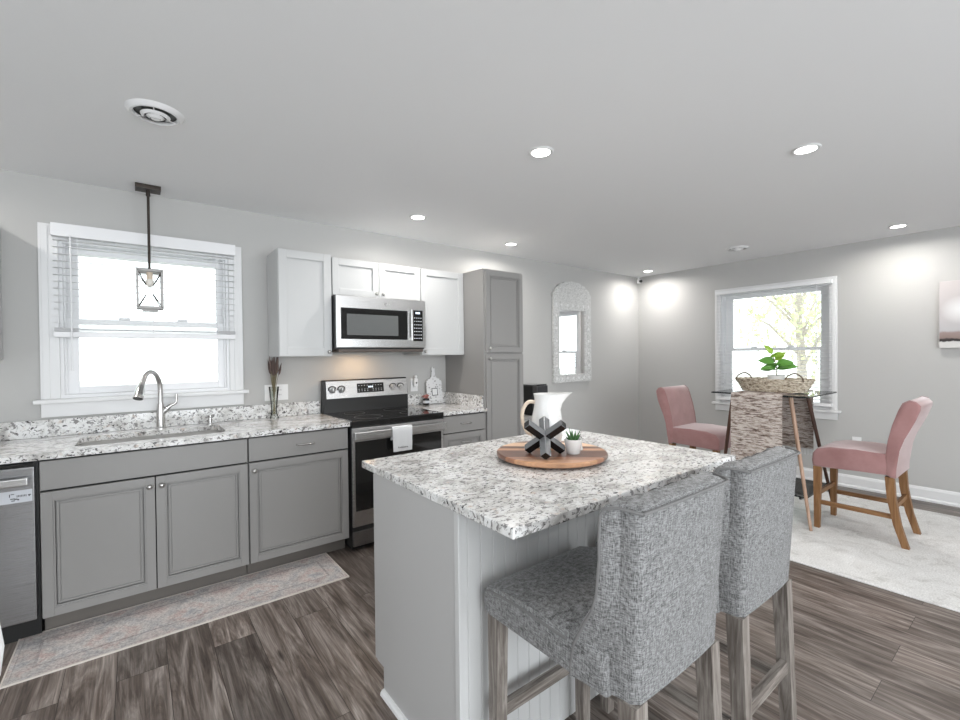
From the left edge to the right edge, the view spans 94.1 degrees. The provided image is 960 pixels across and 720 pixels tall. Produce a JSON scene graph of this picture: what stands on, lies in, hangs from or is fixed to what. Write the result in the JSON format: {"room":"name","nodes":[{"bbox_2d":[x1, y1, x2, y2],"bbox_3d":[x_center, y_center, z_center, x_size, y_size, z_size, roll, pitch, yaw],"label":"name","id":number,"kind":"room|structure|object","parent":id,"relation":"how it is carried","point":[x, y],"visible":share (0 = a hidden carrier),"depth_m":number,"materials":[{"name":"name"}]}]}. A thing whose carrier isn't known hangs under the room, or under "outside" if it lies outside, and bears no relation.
{"room":"kitchen","nodes":[
{"label":"kitchen","id":0,"kind":"room"},
{"bbox_2d":[0,170,638,439],"bbox_3d":[-0.951,0.113,3.978,8.000,2.446,0.150,-1,1,-38],"label":"wall","id":1,"kind":"structure","parent":0,"point":[608,404],"depth_m":3.49,"materials":[{"name":"grey paint"}]},
{"bbox_2d":[0,241,2,359],"bbox_3d":[-2.847,-0.371,2.192,0.632,0.748,0.352,-1,1,-38],"label":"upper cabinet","id":2,"kind":"object","parent":1,"relation":"attached to","point":[1,331],"visible":1,"depth_m":2.51,"materials":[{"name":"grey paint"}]},
{"bbox_2d":[33,222,248,417],"bbox_3d":[-2.193,-0.241,2.984,1.124,1.144,0.205,-1,1,-38],"label":"window","id":3,"kind":"structure","parent":1,"relation":"in","point":[62,394],"depth_m":2.83,"materials":[{"name":"white wood"}]},
{"bbox_2d":[50,222,235,370],"bbox_3d":[-2.121,-0.374,2.898,0.953,0.868,0.072,-1,1,-38],"label":"window blind","id":4,"kind":"object","parent":3,"relation":"attached to","point":[61,230],"visible":0.96,"depth_m":2.83,"materials":[{"name":"white plastic"}]},
{"bbox_2d":[0,401,319,440],"bbox_3d":[-2.558,0.402,2.628,3.197,0.102,0.020,-1,1,-38],"label":"backsplash","id":5,"kind":"structure","parent":1,"relation":"attached to","point":[17,430],"depth_m":2.89,"materials":[{"name":"stone"}]},
{"bbox_2d":[265,384,287,400],"bbox_3d":[-1.554,0.248,3.412,0.168,0.120,0.010,-1,1,-38],"label":"wall outlet","id":6,"kind":"object","parent":1,"relation":"attached to","point":[283,388],"visible":0.64,"depth_m":3.42,"materials":[{"name":"white plastic"}]},
{"bbox_2d":[278,388,281,396],"bbox_3d":[-1.534,0.248,3.424,0.034,0.068,0.003,-1,1,-38],"label":"socket","id":7,"kind":"object","parent":6,"relation":"attached to","point":[280,389],"depth_m":3.43,"materials":[{"name":"grey plastic"}]},
{"bbox_2d":[267,248,331,356],"bbox_3d":[-1.349,-0.407,3.349,0.376,0.763,0.352,-1,1,-38],"label":"upper cabinet","id":8,"kind":"object","parent":1,"relation":"attached to","point":[298,282],"visible":1,"depth_m":3.23,"materials":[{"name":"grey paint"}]},
{"bbox_2d":[331,257,419,300],"bbox_3d":[-0.898,-0.639,3.696,0.762,0.287,0.352,-1,1,-38],"label":"upper cabinet","id":9,"kind":"object","parent":1,"relation":"attached to","point":[348,276],"visible":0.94,"depth_m":3.55,"materials":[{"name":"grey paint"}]},
{"bbox_2d":[331,294,425,352],"bbox_3d":[-0.871,-0.277,3.669,0.758,0.426,0.428,-1,1,-38],"label":"microwave oven","id":10,"kind":"object","parent":9,"relation":"attached to","point":[359,323],"visible":0.92,"depth_m":3.49,"materials":[{"name":"silver metal"}]},
{"bbox_2d":[410,378,417,390],"bbox_3d":[-0.610,0.230,4.141,0.074,0.120,0.010,-1,1,-38],"label":"wall outlet","id":11,"kind":"object","parent":1,"relation":"attached to","point":[413,388],"visible":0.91,"depth_m":4.13,"materials":[{"name":"white plastic"}]},
{"bbox_2d":[413,375,417,386],"bbox_3d":[-0.595,0.192,4.121,0.040,0.107,0.037,-1,1,-38],"label":"plug","id":12,"kind":"object","parent":11,"relation":"attached to","point":[415,380],"visible":1,"depth_m":4.11,"materials":[{"name":"white plastic"}]},
{"bbox_2d":[404,268,463,355],"bbox_3d":[-0.414,-0.417,4.071,0.450,0.748,0.352,-1,1,-38],"label":"upper cabinet","id":13,"kind":"object","parent":1,"relation":"attached to","point":[441,291],"visible":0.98,"depth_m":3.96,"materials":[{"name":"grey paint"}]},
{"bbox_2d":[408,392,482,406],"bbox_3d":[-0.330,0.364,3.983,0.450,0.102,0.598,-1,1,-38],"label":"backsplash","id":14,"kind":"structure","parent":1,"relation":"attached to","point":[448,397],"depth_m":4.12,"materials":[{"name":"stone"}]},
{"bbox_2d":[551,281,591,382],"bbox_3d":[1.128,-0.345,5.464,0.704,1.225,0.035,-1,1,-38],"label":"wall mirror","id":15,"kind":"object","parent":1,"relation":"attached to","point":[571,301],"visible":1,"depth_m":5.45,"materials":[{"name":"clear glass"}]},
{"bbox_2d":[559,310,584,374],"bbox_3d":[1.127,-0.215,5.468,0.490,0.775,0.006,-1,1,-38],"label":"mirror glass","id":16,"kind":"object","parent":15,"relation":"attached to","point":[571,322],"depth_m":5.46,"materials":[{"name":"white"}]},
{"bbox_2d":[0,0,959,276],"bbox_3d":[1.220,-1.153,1.135,8.300,0.100,7.300,-1,1,-38],"label":"ceiling","id":17,"kind":"structure","parent":0,"point":[672,128],"depth_m":2.00,"materials":[{"name":"white paint"}]},
{"bbox_2d":[135,182,163,311],"bbox_3d":[-2.075,-0.695,2.801,0.137,0.780,0.137,-1,1,-38],"label":"pendant lamp","id":18,"kind":"object","parent":17,"relation":"hanging from","point":[140,187],"visible":1,"depth_m":2.79,"materials":[{"name":"weathered grey metal"},{"name":"dark bronze"},{"name":"clear glass"}]},
{"bbox_2d":[146,272,152,278],"bbox_3d":[-2.074,-0.529,2.803,0.032,0.042,0.032,-1,1,-38],"label":"socket","id":19,"kind":"object","parent":18,"relation":"attached to","point":[149,275],"depth_m":2.79,"materials":[{"name":"beige ceramic"}]},
{"bbox_2d":[124,98,184,126],"bbox_3d":[-1.422,-1.069,1.956,0.216,0.030,0.216,-1,1,-38],"label":"ceiling vent","id":20,"kind":"object","parent":17,"relation":"in","point":[154,112],"visible":1,"depth_m":1.93,"materials":[{"name":"white"}]},
{"bbox_2d":[409,214,426,219],"bbox_3d":[-0.481,-1.107,3.467,0.136,0.006,0.136,-1,1,-38],"label":"recessed light","id":21,"kind":"object","parent":17,"relation":"in","point":[414,216],"visible":1,"depth_m":3.46,"materials":[{"name":"white glass"}]},
{"bbox_2d":[504,242,517,245],"bbox_3d":[0.302,-1.125,4.342,0.136,0.006,0.136,-1,1,-38],"label":"recessed light","id":22,"kind":"object","parent":17,"relation":"in","point":[508,243],"visible":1,"depth_m":4.34,"materials":[{"name":"white glass"}]},
{"bbox_2d":[528,146,553,157],"bbox_3d":[0.324,-1.104,2.376,0.136,0.006,0.136,-1,1,-38],"label":"recessed light","id":23,"kind":"object","parent":17,"relation":"in","point":[540,151],"visible":1,"depth_m":2.37,"materials":[{"name":"white"}]},
{"bbox_2d":[635,276,641,283],"bbox_3d":[2.230,-1.122,6.247,0.075,0.095,0.101,-1,1,-38],"label":"security camera","id":24,"kind":"object","parent":17,"relation":"attached to","point":[638,277],"visible":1,"depth_m":6.23,"materials":[{"name":"white plastic"}]},
{"bbox_2d":[725,245,748,251],"bbox_3d":[2.652,-1.141,4.608,0.216,0.030,0.216,-1,1,-38],"label":"ceiling vent","id":25,"kind":"object","parent":17,"relation":"in","point":[733,248],"visible":1,"depth_m":4.57,"materials":[{"name":"white"}]},
{"bbox_2d":[790,143,821,154],"bbox_3d":[1.733,-1.119,2.374,0.136,0.006,0.136,-1,1,-38],"label":"recessed light","id":26,"kind":"object","parent":17,"relation":"in","point":[812,147],"visible":1,"depth_m":2.37,"materials":[{"name":"white"}]},
{"bbox_2d":[887,224,908,228],"bbox_3d":[3.612,-1.155,3.859,0.136,0.006,0.136,-1,1,-38],"label":"recessed light","id":27,"kind":"object","parent":17,"relation":"in","point":[897,225],"visible":1,"depth_m":3.86,"materials":[{"name":"white glass"}]},
{"bbox_2d":[0,486,959,719],"bbox_3d":[1.247,1.393,1.162,8.300,0.100,7.300,-1,1,-38],"label":"floor","id":28,"kind":"structure","parent":0,"point":[862,651],"depth_m":1.96,"materials":[{"name":"wood"}]},
{"bbox_2d":[0,625,4,674],"bbox_3d":[-1.407,0.850,0.875,0.710,1.052,0.428,-1,1,-38],"label":"shell chair","id":29,"kind":"object","parent":28,"relation":"on","point":[2,645],"visible":1,"depth_m":0.98,"materials":[{"name":"white plastic"}]},
{"bbox_2d":[0,460,43,644],"bbox_3d":[-2.554,0.934,2.208,0.605,0.875,0.677,-1,1,-38],"label":"dishwasher","id":30,"kind":"object","parent":28,"relation":"on","point":[20,531],"visible":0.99,"depth_m":2.13,"materials":[{"name":"silver metal"}]},
{"bbox_2d":[39,430,248,630],"bbox_3d":[-1.959,0.918,2.688,0.915,0.884,0.656,-1,1,-38],"label":"base cabinet","id":31,"kind":"object","parent":28,"relation":"on","point":[120,530],"visible":1,"depth_m":2.42,"materials":[{"name":"grey paint"}]},
{"bbox_2d":[0,401,349,464],"bbox_3d":[-2.366,0.418,2.379,3.197,0.132,0.650,-1,1,-38],"label":"countertop","id":32,"kind":"structure","parent":31,"relation":"on","point":[34,440],"depth_m":2.76,"materials":[{"name":"stone"}]},
{"bbox_2d":[133,370,177,428],"bbox_3d":[-2.066,0.253,2.811,0.110,0.386,0.302,-1,1,7],"label":"kitchen faucet","id":33,"kind":"object","parent":32,"relation":"on","point":[138,395],"visible":1,"depth_m":2.88,"materials":[{"name":"silver metal"}]},
{"bbox_2d":[205,415,212,424],"bbox_3d":[-1.859,0.408,3.054,0.038,0.066,0.073,-1,1,7],"label":"soap dispenser","id":34,"kind":"object","parent":32,"relation":"on","point":[208,416],"visible":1,"depth_m":3.06,"materials":[{"name":"silver metal"}]},
{"bbox_2d":[269,386,278,418],"bbox_3d":[-1.538,0.317,3.336,0.072,0.235,0.072,-1,1,-38],"label":"glass vase","id":35,"kind":"object","parent":32,"relation":"on","point":[278,386],"visible":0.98,"depth_m":3.33,"materials":[{"name":"clear glass"}]},
{"bbox_2d":[268,356,281,413],"bbox_3d":[-1.540,0.186,3.335,0.094,0.433,0.097,0,1,20],"label":"dried lavender","id":36,"kind":"object","parent":35,"relation":"in","point":[273,367],"visible":1,"depth_m":3.32,"materials":[{"name":"brown"}]},
{"bbox_2d":[0,553,348,688],"bbox_3d":[-1.533,1.354,2.478,1.500,0.007,0.424,-1,1,-38],"label":"runner rug","id":37,"kind":"object","parent":28,"relation":"on","point":[49,651],"visible":1,"depth_m":2.35,"materials":[{"name":"beige fabric"}]},
{"bbox_2d":[247,427,348,573],"bbox_3d":[-1.343,0.907,3.160,0.631,0.884,0.661,-1,1,-38],"label":"base cabinet","id":38,"kind":"object","parent":28,"relation":"on","point":[298,494],"visible":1,"depth_m":2.92,"materials":[{"name":"grey paint"}]},
{"bbox_2d":[321,377,445,549],"bbox_3d":[-0.768,0.749,3.562,0.758,1.178,0.694,-1,1,-38],"label":"range","id":39,"kind":"object","parent":28,"relation":"on","point":[371,406],"visible":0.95,"depth_m":3.39,"materials":[{"name":"silver metal"}]},
{"bbox_2d":[324,406,443,427],"bbox_3d":[-0.766,0.443,3.551,0.758,0.047,0.583,-1,1,-38],"label":"cooktop","id":40,"kind":"object","parent":39,"relation":"in","point":[370,416],"depth_m":3.44,"materials":[{"name":"black glass"}]},
{"bbox_2d":[390,424,411,451],"bbox_3d":[-0.574,0.573,3.280,0.160,0.182,0.052,-1,1,-38],"label":"dish towel","id":41,"kind":"object","parent":39,"relation":"hanging from","point":[402,435],"visible":0.99,"depth_m":3.26,"materials":[{"name":"white fabric"}]},
{"bbox_2d":[442,412,484,447],"bbox_3d":[-0.304,0.887,3.962,0.442,0.884,0.661,-1,1,-38],"label":"base cabinet","id":42,"kind":"object","parent":28,"relation":"on","point":[461,429],"visible":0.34,"depth_m":3.72,"materials":[{"name":"grey paint"}]},
{"bbox_2d":[408,392,486,415],"bbox_3d":[-0.314,0.379,3.963,0.450,0.132,0.650,-1,1,-38],"label":"countertop","id":43,"kind":"structure","parent":42,"relation":"on","point":[453,403],"depth_m":4.01,"materials":[{"name":"stone"}]},
{"bbox_2d":[422,394,429,404],"bbox_3d":[-0.500,0.364,4.122,0.064,0.101,0.072,0,1,11],"label":"jar","id":44,"kind":"object","parent":43,"relation":"on","point":[426,401],"visible":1,"depth_m":4.11,"materials":[{"name":"black glass"}]},
{"bbox_2d":[426,367,442,403],"bbox_3d":[-0.438,0.238,4.237,0.170,0.346,0.057,-1,1,-38],"label":"cutting board","id":45,"kind":"object","parent":43,"relation":"on","point":[433,385],"visible":0.95,"depth_m":4.23,"materials":[{"name":"grey"}]},
{"bbox_2d":[445,268,523,440],"bbox_3d":[0.047,0.262,4.236,0.457,2.120,0.657,-1,1,-38],"label":"pantry cabinet","id":46,"kind":"object","parent":28,"relation":"on","point":[490,366],"visible":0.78,"depth_m":4.00,"materials":[{"name":"grey paint"}]},
{"bbox_2d":[524,414,531,419],"bbox_3d":[0.453,0.938,4.667,0.660,0.750,0.400,-1,1,-38],"label":"console table","id":47,"kind":"object","parent":28,"relation":"on","point":[526,417],"visible":0.02,"depth_m":4.45,"materials":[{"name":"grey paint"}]},
{"bbox_2d":[523,383,547,414],"bbox_3d":[0.554,0.406,4.667,0.245,0.310,0.240,-1,1,-38],"label":"coffee maker","id":48,"kind":"object","parent":47,"relation":"on","point":[529,389],"visible":0.46,"depth_m":4.56,"materials":[{"name":"black plastic"}]},
{"bbox_2d":[362,428,735,719],"bbox_3d":[0.307,0.887,1.960,1.331,0.914,0.987,-1,1,-38],"label":"kitchen island","id":49,"kind":"object","parent":28,"relation":"on","point":[450,523],"visible":0.6,"depth_m":1.57,"materials":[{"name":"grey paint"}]},
{"bbox_2d":[362,428,735,539],"bbox_3d":[0.307,0.445,1.959,1.319,0.030,0.987,-1,1,-38],"label":"island countertop","id":50,"kind":"structure","parent":49,"relation":"on","point":[514,501],"depth_m":1.65,"materials":[{"name":"stone"}]},
{"bbox_2d":[497,441,607,468],"bbox_3d":[0.315,0.414,1.972,0.482,0.030,0.482,-1,1,-38],"label":"lazy susan","id":51,"kind":"object","parent":50,"relation":"on","point":[514,453],"visible":0.8,"depth_m":1.84,"materials":[{"name":"brown wood"}]},
{"bbox_2d":[524,416,565,458],"bbox_3d":[0.273,0.324,1.879,0.193,0.158,0.191,-1,1,-38],"label":"sculpture","id":52,"kind":"object","parent":51,"relation":"on","point":[544,434],"visible":1,"depth_m":1.85,"materials":[{"name":"grey paint"}]},
{"bbox_2d":[520,392,571,448],"bbox_3d":[0.308,0.274,2.055,0.195,0.248,0.158,-1,1,-38],"label":"ceramic pitcher","id":53,"kind":"object","parent":51,"relation":"on","point":[549,405],"visible":0.69,"depth_m":2.01,"materials":[{"name":"white ceramic"}]},
{"bbox_2d":[564,428,581,454],"bbox_3d":[0.398,0.344,1.909,0.076,0.109,0.076,-1,1,-38],"label":"potted succulent","id":54,"kind":"object","parent":51,"relation":"on","point":[572,443],"visible":1,"depth_m":1.89,"materials":[{"name":"white ceramic"}]},
{"bbox_2d":[484,471,729,719],"bbox_3d":[0.358,0.836,1.318,0.494,1.029,0.555,-1,1,-38],"label":"counter stool","id":55,"kind":"object","parent":28,"relation":"on","point":[624,616],"visible":1,"depth_m":1.11,"materials":[{"name":"grey fabric"}]},
{"bbox_2d":[596,446,800,719],"bbox_3d":[0.792,0.828,1.651,0.494,1.029,0.555,-1,1,-38],"label":"counter stool","id":56,"kind":"object","parent":28,"relation":"on","point":[759,494],"visible":0.58,"depth_m":1.39,"materials":[{"name":"grey fabric"}]},
{"bbox_2d":[709,470,959,612],"bbox_3d":[2.649,1.296,3.697,1.920,0.008,2.800,-1,1,-38],"label":"area rug","id":57,"kind":"object","parent":28,"relation":"on","point":[857,546],"visible":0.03,"depth_m":3.06,"materials":[{"name":"white carpet"}]},
{"bbox_2d":[656,385,730,470],"bbox_3d":[2.138,0.777,4.387,0.468,1.024,0.614,-1,1,-38],"label":"bar chair","id":58,"kind":"object","parent":57,"relation":"on","point":[675,402],"visible":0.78,"depth_m":4.38,"materials":[{"name":"pink fabric"}]},
{"bbox_2d":[711,388,836,530],"bbox_3d":[2.515,0.781,3.817,0.740,1.025,0.706,-1,1,-38],"label":"bar table","id":59,"kind":"object","parent":57,"relation":"on","point":[803,487],"visible":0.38,"depth_m":3.59,"materials":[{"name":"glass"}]},
{"bbox_2d":[731,390,813,459],"bbox_3d":[2.493,0.586,3.800,0.730,0.644,0.373,-1,1,-38],"label":"table runner","id":60,"kind":"object","parent":59,"relation":"on","point":[760,421],"visible":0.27,"depth_m":3.65,"materials":[{"name":"beige fabric"}]},
{"bbox_2d":[735,372,815,392],"bbox_3d":[2.480,0.182,3.774,0.320,0.164,0.584,-1,1,-38],"label":"wicker basket","id":61,"kind":"object","parent":60,"relation":"on","point":[763,384],"visible":1,"depth_m":3.65,"materials":[{"name":"brown wicker"}]},
{"bbox_2d":[758,345,797,379],"bbox_3d":[2.505,0.060,3.784,0.188,0.382,0.258,-1,1,-13],"label":"fig","id":62,"kind":"object","parent":61,"relation":"in","point":[783,364],"visible":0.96,"depth_m":3.79,"materials":[{"name":"green plant"}]},
{"bbox_2d":[795,479,825,496],"bbox_3d":[2.553,1.056,3.840,0.570,0.008,0.595,-1,1,-38],"label":"glass shelf","id":63,"kind":"object","parent":59,"relation":"attached to","point":[809,483],"depth_m":3.71,"materials":[{"name":"clear glass"}]},
{"bbox_2d":[812,396,932,549],"bbox_3d":[2.943,0.780,3.369,0.468,1.024,0.614,-1,1,-38],"label":"bar chair","id":64,"kind":"object","parent":57,"relation":"on","point":[891,459],"visible":1,"depth_m":3.24,"materials":[{"name":"pink fabric"}]},
{"bbox_2d":[564,438,581,454],"bbox_3d":[0.398,0.368,1.909,0.076,0.062,0.076,-1,1,-38],"label":"pot","id":65,"kind":"object","parent":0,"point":[573,445],"depth_m":1.88,"materials":[{"name":"white ceramic"}]},
{"bbox_2d":[767,375,784,379],"bbox_3d":[2.516,0.191,3.793,0.128,0.120,0.128,-1,1,-38],"label":"pot","id":66,"kind":"object","parent":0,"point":[782,377],"depth_m":3.75,"materials":[{"name":"white ceramic"}]},
{"bbox_2d":[638,226,959,492],"bbox_3d":[4.413,0.059,3.698,0.150,2.446,7.150,-1,1,-38],"label":"wall","id":67,"kind":"structure","parent":0,"point":[889,354],"depth_m":4.40,"materials":[{"name":"grey paint"}]},
{"bbox_2d":[712,276,840,419],"bbox_3d":[3.318,-0.123,5.066,0.205,1.472,1.269,-1,1,-38],"label":"window","id":68,"kind":"structure","parent":67,"relation":"in","point":[829,320],"depth_m":4.89,"materials":[{"name":"white wood"}]},
{"bbox_2d":[715,279,832,406],"bbox_3d":[3.234,-0.173,5.001,0.072,1.305,1.145,-1,1,-38],"label":"window blind","id":69,"kind":"object","parent":68,"relation":"attached to","point":[826,281],"visible":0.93,"depth_m":4.91,"materials":[{"name":"white plastic"}]},
{"bbox_2d":[852,436,861,440],"bbox_3d":[3.750,0.826,4.445,0.010,0.120,0.074,-1,1,-38],"label":"wall outlet","id":70,"kind":"object","parent":67,"relation":"attached to","point":[853,438],"visible":0.4,"depth_m":4.44,"materials":[{"name":"white plastic"}]},
{"bbox_2d":[796,466,959,507],"bbox_3d":[4.401,1.220,3.596,0.028,0.125,7.000,-1,1,-38],"label":"baseboard","id":71,"kind":"structure","parent":67,"relation":"attached to","point":[944,497],"depth_m":4.28,"materials":[{"name":"white wood"}]},
{"bbox_2d":[939,280,959,347],"bbox_3d":[4.319,-0.398,3.655,0.033,0.585,0.780,-1,1,-38],"label":"canvas painting","id":72,"kind":"object","parent":67,"relation":"attached to","point":[949,291],"visible":1,"depth_m":3.90},
{"label":"outside","id":73,"kind":"structure","parent":0,"visible":0},
{"bbox_2d":[80,368,819,398],"bbox_3d":[3.578,1.832,13.701,100.000,0.100,90.000,-1,1,-38],"label":"ground","id":74,"kind":"structure","parent":73,"point":[753,370],"depth_m":39.13,"materials":[{"name":"grey"}]},
{"bbox_2d":[734,292,820,378],"bbox_3d":[8.012,-1.161,10.732,4.069,5.864,4.063,-1,1,-38],"label":"leafy tree","id":75,"kind":"object","parent":74,"relation":"on","point":[801,331],"visible":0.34,"depth_m":10.65,"materials":[{"name":"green plant"}]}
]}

